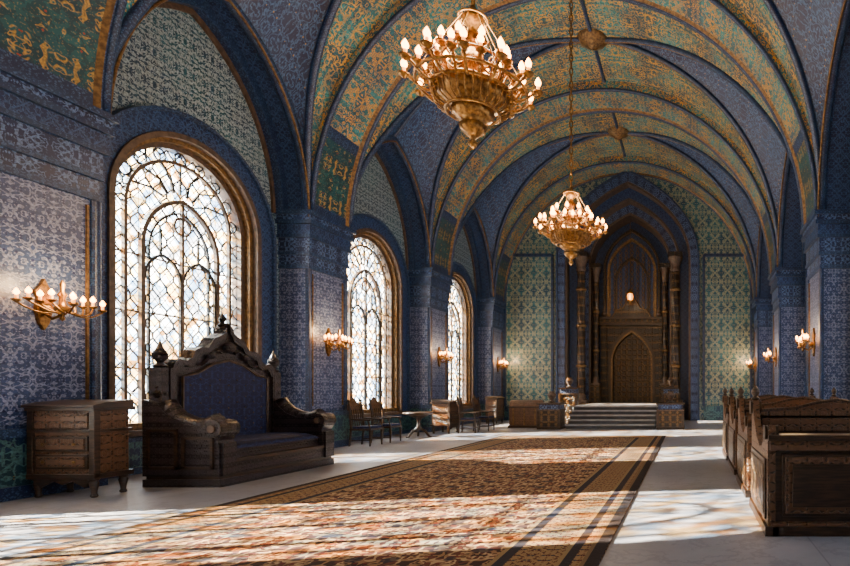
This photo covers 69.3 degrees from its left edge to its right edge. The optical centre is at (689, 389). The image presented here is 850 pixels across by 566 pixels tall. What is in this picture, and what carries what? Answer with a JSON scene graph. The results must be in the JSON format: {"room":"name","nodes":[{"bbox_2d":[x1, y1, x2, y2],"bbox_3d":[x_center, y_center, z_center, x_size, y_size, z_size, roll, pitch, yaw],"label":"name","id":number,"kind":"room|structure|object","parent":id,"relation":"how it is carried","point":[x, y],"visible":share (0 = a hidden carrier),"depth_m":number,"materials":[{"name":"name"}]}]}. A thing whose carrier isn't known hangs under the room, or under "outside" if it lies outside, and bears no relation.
{"room":"palace hall","nodes":[
{"label":"palace hall","id":0,"kind":"room"},
{"bbox_2d":[0,61,119,501],"bbox_3d":[-9.550,-1.420,7.600,0.900,5.840,1.720,0,0,0],"label":"pier","id":1,"kind":"object","parent":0,"point":[53,142],"visible":0.74,"depth_m":7.60,"materials":[{"name":"blue tile"}]},
{"bbox_2d":[10,279,106,329],"bbox_3d":[-9.042,-1.228,7.600,0.516,0.735,1.146,0,0,0],"label":"wall sconce","id":2,"kind":"object","parent":1,"relation":"attached to","point":[43,309],"visible":1,"depth_m":7.57,"materials":[{"name":"brass"},{"name":"glass"}]},
{"bbox_2d":[99,0,481,478],"bbox_3d":[-10.165,-5.150,10.700,0.770,13.300,32.200,0,0,0],"label":"wall","id":3,"kind":"structure","parent":0,"point":[181,70],"depth_m":11.41,"materials":[{"name":"tile"}]},
{"bbox_2d":[107,131,261,436],"bbox_3d":[-10.060,-2.090,10.600,0.560,5.820,3.320,0,0,0],"label":"window","id":4,"kind":"structure","parent":3,"relation":"in","point":[243,243],"depth_m":10.52,"materials":[{"name":"brown metal"}]},
{"bbox_2d":[347,228,405,417],"bbox_3d":[-10.060,-2.090,16.600,0.560,5.820,3.320,0,0,0],"label":"window","id":5,"kind":"structure","parent":3,"relation":"in","point":[392,317],"depth_m":17.25,"materials":[{"name":"white glass"}]},
{"bbox_2d":[448,272,473,408],"bbox_3d":[-10.060,-2.090,22.600,0.560,5.820,3.320,0,0,0],"label":"window","id":6,"kind":"structure","parent":3,"relation":"in","point":[464,359],"depth_m":23.65,"materials":[{"name":"brown metal"}]},
{"bbox_2d":[0,420,849,565],"bbox_3d":[-2.900,1.600,11.650,15.400,0.200,34.700,0,0,0],"label":"floor","id":7,"kind":"structure","parent":0,"point":[689,508],"depth_m":6.76,"materials":[{"name":"stone"}]},
{"bbox_2d":[21,399,135,497],"bbox_3d":[-8.720,0.820,7.585,1.000,1.360,0.591,0,0,0],"label":"carved commode","id":8,"kind":"object","parent":7,"relation":"on","point":[82,443],"visible":1,"depth_m":7.36,"materials":[{"name":"brown wood"}]},
{"bbox_2d":[142,313,335,487],"bbox_3d":[-7.805,0.060,9.450,1.230,2.880,2.700,0,0,0],"label":"bench","id":9,"kind":"object","parent":7,"relation":"on","point":[215,415],"visible":1,"depth_m":8.91,"materials":[{"name":"brown wood"}]},
{"bbox_2d":[274,209,355,447],"bbox_3d":[-9.550,-1.420,13.600,0.900,5.840,1.720,0,0,0],"label":"pier","id":10,"kind":"object","parent":7,"relation":"on","point":[313,251],"visible":0.81,"depth_m":13.02,"materials":[{"name":"blue tile"}]},
{"bbox_2d":[323,328,354,355],"bbox_3d":[-9.042,-1.228,13.600,0.516,0.735,1.146,0,0,0],"label":"wall sconce","id":11,"kind":"object","parent":10,"relation":"attached to","point":[328,336],"visible":1,"depth_m":13.57,"materials":[{"name":"gold metal"}]},
{"bbox_2d":[0,435,665,565],"bbox_3d":[-3.440,1.490,10.010,5.320,0.017,14.820,0,0,0],"label":"carpet","id":12,"kind":"object","parent":7,"relation":"on","point":[505,500],"visible":1,"depth_m":6.07,"materials":[{"name":"brown carpet"}]},
{"bbox_2d":[347,397,383,446],"bbox_3d":[-8.812,0.851,14.350,0.696,1.303,0.613,0,0,0],"label":"carved armchair","id":13,"kind":"object","parent":7,"relation":"on","point":[352,404],"visible":1,"depth_m":14.25,"materials":[{"name":"brown wood"}]},
{"bbox_2d":[368,397,401,442],"bbox_3d":[-8.812,0.851,15.300,0.696,1.303,0.613,0,0,0],"label":"carved armchair","id":14,"kind":"object","parent":7,"relation":"on","point":[374,404],"visible":0.84,"depth_m":15.25,"materials":[{"name":"brown wood"}]},
{"bbox_2d":[403,412,433,437],"bbox_3d":[-8.600,1.099,16.800,0.900,0.798,0.900,0,0,0],"label":"round side table","id":15,"kind":"object","parent":7,"relation":"on","point":[418,415],"visible":1,"depth_m":16.66,"materials":[{"name":"brown wood"}]},
{"bbox_2d":[408,267,453,431],"bbox_3d":[-9.550,-1.420,19.600,0.900,5.840,1.720,0,0,0],"label":"pier","id":16,"kind":"object","parent":7,"relation":"on","point":[429,291],"visible":0.76,"depth_m":18.90,"materials":[{"name":"blue tile"}]},
{"bbox_2d":[437,347,453,366],"bbox_3d":[-9.042,-1.228,19.600,0.516,0.735,1.146,0,0,0],"label":"wall sconce","id":17,"kind":"object","parent":16,"relation":"attached to","point":[447,356],"visible":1,"depth_m":19.57,"materials":[{"name":"gold metal"}]},
{"bbox_2d":[430,399,458,433],"bbox_3d":[-8.535,0.910,18.550,0.731,1.180,0.890,0,0,0],"label":"base cabinet","id":18,"kind":"object","parent":7,"relation":"on","point":[445,411],"visible":0.86,"depth_m":18.18,"materials":[{"name":"brown wood"}]},
{"bbox_2d":[456,396,478,433],"bbox_3d":[-7.811,0.851,18.588,0.696,1.303,0.613,0,0,-11],"label":"carved armchair","id":19,"kind":"object","parent":7,"relation":"on","point":[461,412],"visible":0.98,"depth_m":18.38,"materials":[{"name":"brown wood"}]},
{"bbox_2d":[472,395,494,430],"bbox_3d":[-7.662,0.851,19.600,0.696,1.303,0.613,0,0,0],"label":"carved armchair","id":20,"kind":"object","parent":7,"relation":"on","point":[476,403],"visible":0.89,"depth_m":19.55,"materials":[{"name":"brown wood"}]},
{"bbox_2d":[477,297,506,421],"bbox_3d":[-9.550,-1.420,25.600,0.900,5.840,1.720,0,0,0],"label":"pier","id":21,"kind":"object","parent":7,"relation":"on","point":[490,312],"visible":0.64,"depth_m":24.90,"materials":[{"name":"blue tile"}]},
{"bbox_2d":[497,357,507,371],"bbox_3d":[-9.042,-1.228,25.600,0.516,0.735,1.146,0,0,0],"label":"wall sconce","id":22,"kind":"object","parent":21,"relation":"attached to","point":[499,363],"visible":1,"depth_m":25.57,"materials":[{"name":"gold metal"}]},
{"bbox_2d":[484,396,504,423],"bbox_3d":[-8.835,0.885,24.000,0.631,1.230,0.940,0,0,0],"label":"cabinet","id":23,"kind":"object","parent":7,"relation":"on","point":[493,403],"visible":0.87,"depth_m":23.60,"materials":[{"name":"brown wood"}]},
{"bbox_2d":[508,400,543,427],"bbox_3d":[-6.550,0.950,21.300,1.280,1.100,0.780,0,0,0],"label":"wooden chest","id":24,"kind":"object","parent":7,"relation":"on","point":[522,413],"visible":0.69,"depth_m":20.95,"materials":[{"name":"brown wood"}]},
{"bbox_2d":[536,391,566,429],"bbox_3d":[-5.370,0.770,20.600,0.920,1.460,1.020,0,0,0],"label":"plinth","id":25,"kind":"object","parent":7,"relation":"on","point":[551,415],"visible":1,"depth_m":20.15,"materials":[{"name":"brown wood"}]},
{"bbox_2d":[558,377,580,423],"bbox_3d":[-5.320,0.470,23.400,0.820,2.060,0.820,0,0,0],"label":"plinth","id":26,"kind":"object","parent":7,"relation":"on","point":[569,395],"visible":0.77,"depth_m":23.05,"materials":[{"name":"brown wood"}]},
{"bbox_2d":[574,251,589,404],"bbox_3d":[-5.410,-2.650,26.350,0.765,8.300,0.765,0,0,0],"label":"column","id":27,"kind":"structure","parent":7,"relation":"on","point":[581,260],"depth_m":26.18,"materials":[{"name":"brown wood"}]},
{"bbox_2d":[565,402,660,428],"bbox_3d":[-3.070,1.075,24.275,3.480,0.850,7.850,0,0,0],"label":"steps","id":28,"kind":"structure","parent":7,"relation":"on","point":[603,415],"depth_m":21.08,"materials":[{"name":"stone"}]},
{"bbox_2d":[590,263,601,402],"bbox_3d":[-4.870,-2.925,27.400,0.564,7.150,0.564,0,0,0],"label":"column","id":29,"kind":"structure","parent":28,"relation":"on","point":[595,386],"depth_m":27.27,"materials":[{"name":"brown wood"}]},
{"bbox_2d":[660,263,669,402],"bbox_3d":[-1.270,-2.925,27.400,0.564,7.150,0.564,0,0,0],"label":"column","id":30,"kind":"structure","parent":28,"relation":"on","point":[664,267],"depth_m":27.27,"materials":[{"name":"brown wood"}]},
{"bbox_2d":[656,391,684,429],"bbox_3d":[-0.750,0.770,20.600,1.080,1.460,1.020,0,0,0],"label":"plinth","id":31,"kind":"object","parent":7,"relation":"on","point":[670,415],"visible":1,"depth_m":20.15,"materials":[{"name":"brown wood"}]},
{"bbox_2d":[662,377,680,402],"bbox_3d":[-0.820,0.470,23.400,0.820,2.060,0.820,0,0,0],"label":"plinth","id":32,"kind":"object","parent":7,"relation":"on","point":[671,380],"visible":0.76,"depth_m":23.05,"materials":[{"name":"brown wood"}]},
{"bbox_2d":[668,251,682,402],"bbox_3d":[-0.730,-2.650,26.350,0.765,8.300,0.765,0,0,0],"label":"column","id":33,"kind":"structure","parent":7,"relation":"on","point":[675,258],"depth_m":26.18,"materials":[{"name":"brown wood"}]},
{"bbox_2d":[751,297,772,395],"bbox_3d":[3.600,-1.420,25.600,1.200,5.840,1.720,0,0,0],"label":"pier","id":34,"kind":"object","parent":7,"relation":"on","point":[762,308],"visible":0.53,"depth_m":24.90,"materials":[{"name":"blue tile"}]},
{"bbox_2d":[746,357,756,371],"bbox_3d":[2.942,-1.228,25.600,0.516,0.735,1.146,0,0,0],"label":"wall sconce","id":35,"kind":"object","parent":34,"relation":"attached to","point":[749,364],"visible":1,"depth_m":25.55,"materials":[{"name":"gold metal"}]},
{"bbox_2d":[722,388,815,460],"bbox_3d":[1.875,0.720,11.995,2.210,1.560,1.510,0,0,0],"label":"pew","id":36,"kind":"object","parent":7,"relation":"on","point":[725,425],"visible":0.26,"depth_m":12.29,"materials":[{"name":"brown wood"}]},
{"bbox_2d":[736,386,822,497],"bbox_3d":[1.875,0.720,8.095,2.210,1.560,1.510,0,0,0],"label":"pew","id":37,"kind":"object","parent":7,"relation":"on","point":[744,436],"visible":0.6,"depth_m":8.24,"materials":[{"name":"brown wood"}]},
{"bbox_2d":[728,387,837,474],"bbox_3d":[1.875,0.720,10.045,2.210,1.560,1.510,0,0,0],"label":"pew","id":38,"kind":"object","parent":7,"relation":"on","point":[733,411],"visible":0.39,"depth_m":10.33,"materials":[{"name":"brown wood"}]},
{"bbox_2d":[768,267,805,396],"bbox_3d":[3.600,-1.420,19.600,1.200,5.840,1.720,0,0,0],"label":"pier","id":39,"kind":"object","parent":7,"relation":"on","point":[787,285],"visible":0.59,"depth_m":18.90,"materials":[{"name":"blue tile"}]},
{"bbox_2d":[763,347,776,366],"bbox_3d":[2.942,-1.228,19.600,0.516,0.735,1.146,0,0,0],"label":"wall sconce","id":40,"kind":"object","parent":39,"relation":"attached to","point":[768,356],"visible":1,"depth_m":19.55,"materials":[{"name":"gold metal"}]},
{"bbox_2d":[749,385,849,536],"bbox_3d":[1.875,0.720,6.145,2.210,1.560,1.510,0,0,0],"label":"pew","id":41,"kind":"object","parent":7,"relation":"on","point":[800,455],"visible":1,"depth_m":5.45,"materials":[{"name":"brown wood"}]},
{"bbox_2d":[123,0,849,296],"bbox_3d":[-2.900,-7.650,10.600,14.200,6.700,28.600,0,0,0],"label":"ceiling","id":42,"kind":"structure","parent":0,"point":[289,29],"depth_m":16.15,"materials":[{"name":"paint"}]},
{"bbox_2d":[0,0,127,113],"bbox_3d":[-3.050,-7.679,7.600,12.560,6.761,1.560,0,0,0],"label":"arch","id":43,"kind":"object","parent":42,"relation":"attached to","point":[70,46],"visible":0.95,"depth_m":7.80,"materials":[{"name":"paint"}]},
{"bbox_2d":[397,0,542,148],"bbox_3d":[-3.050,-7.042,7.450,1.856,7.306,1.848,0,0,0],"label":"chandelier","id":44,"kind":"object","parent":42,"relation":"hanging from","point":[474,98],"visible":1,"depth_m":7.20,"materials":[{"name":"gold metal"}]},
{"bbox_2d":[111,0,849,300],"bbox_3d":[-3.050,-7.617,10.600,12.703,6.876,28.803,0,0,0],"label":"ribs","id":45,"kind":"object","parent":42,"relation":"attached to","point":[592,39],"visible":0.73,"depth_m":15.88,"materials":[{"name":"paint"}]},
{"bbox_2d":[310,0,817,228],"bbox_3d":[-3.050,-7.679,13.600,12.560,6.761,1.560,0,0,0],"label":"arch","id":46,"kind":"object","parent":42,"relation":"attached to","point":[370,79],"visible":0.92,"depth_m":13.57,"materials":[{"name":"paint"}]},
{"bbox_2d":[532,0,607,264],"bbox_3d":[-3.050,-6.939,13.600,1.856,7.482,1.848,0,0,0],"label":"chandelier","id":47,"kind":"object","parent":42,"relation":"hanging from","point":[571,238],"visible":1,"depth_m":13.41,"materials":[{"name":"gold metal"}]},
{"bbox_2d":[431,81,776,275],"bbox_3d":[-3.050,-7.679,19.600,12.560,6.761,1.560,0,0,0],"label":"arch","id":48,"kind":"object","parent":42,"relation":"attached to","point":[591,97],"visible":0.98,"depth_m":19.50,"materials":[{"name":"paint"}]},
{"bbox_2d":[494,155,755,300],"bbox_3d":[-3.050,-7.679,25.600,12.560,6.761,1.560,0,0,0],"label":"arch","id":49,"kind":"object","parent":42,"relation":"attached to","point":[604,167],"visible":0.97,"depth_m":25.40,"materials":[{"name":"paint"}]},
{"bbox_2d":[503,171,753,420],"bbox_3d":[-2.900,-5.150,27.320,14.200,13.300,2.560,0,0,0],"label":"wall","id":50,"kind":"structure","parent":0,"point":[540,315],"depth_m":26.30,"materials":[{"name":"tile"}]},
{"bbox_2d":[599,229,662,401],"bbox_3d":[-3.070,-3.930,27.990,3.700,9.140,0.520,0,0,0],"label":"door surround","id":51,"kind":"object","parent":50,"relation":"attached to","point":[632,262],"visible":0.97,"depth_m":27.97,"materials":[{"name":"brown wood"}]},
{"bbox_2d":[626,288,633,303],"bbox_3d":[-3.071,-6.490,27.200,0.382,4.220,0.360,0,0,0],"label":"hanging lantern","id":52,"kind":"object","parent":51,"relation":"attached to","point":[630,296],"visible":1,"depth_m":27.11,"materials":[{"name":"glass"}]},
{"bbox_2d":[614,334,650,401],"bbox_3d":[-3.070,-1.160,28.117,1.960,3.600,0.225,0,0,0],"label":"door","id":53,"kind":"structure","parent":51,"relation":"attached to","point":[632,361],"depth_m":28.11,"materials":[{"name":"brown wood"}]},
{"bbox_2d":[802,236,806,396],"bbox_3d":[4.365,-5.150,10.700,0.770,13.300,32.200,0,0,0],"label":"wall","id":54,"kind":"structure","parent":0,"point":[803,255],"depth_m":18.55,"materials":[{"name":"tile"}]},
{"bbox_2d":[800,209,849,399],"bbox_3d":[3.600,-1.420,13.600,1.200,5.840,1.720,0,0,0],"label":"pier","id":55,"kind":"object","parent":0,"point":[826,237],"visible":0.67,"depth_m":12.90,"materials":[{"name":"blue tile"}]},
{"bbox_2d":[795,328,815,355],"bbox_3d":[2.942,-1.228,13.600,0.516,0.735,1.146,0,0,0],"label":"wall sconce","id":56,"kind":"object","parent":55,"relation":"attached to","point":[801,341],"visible":1,"depth_m":13.55,"materials":[{"name":"gold metal"}]}
]}

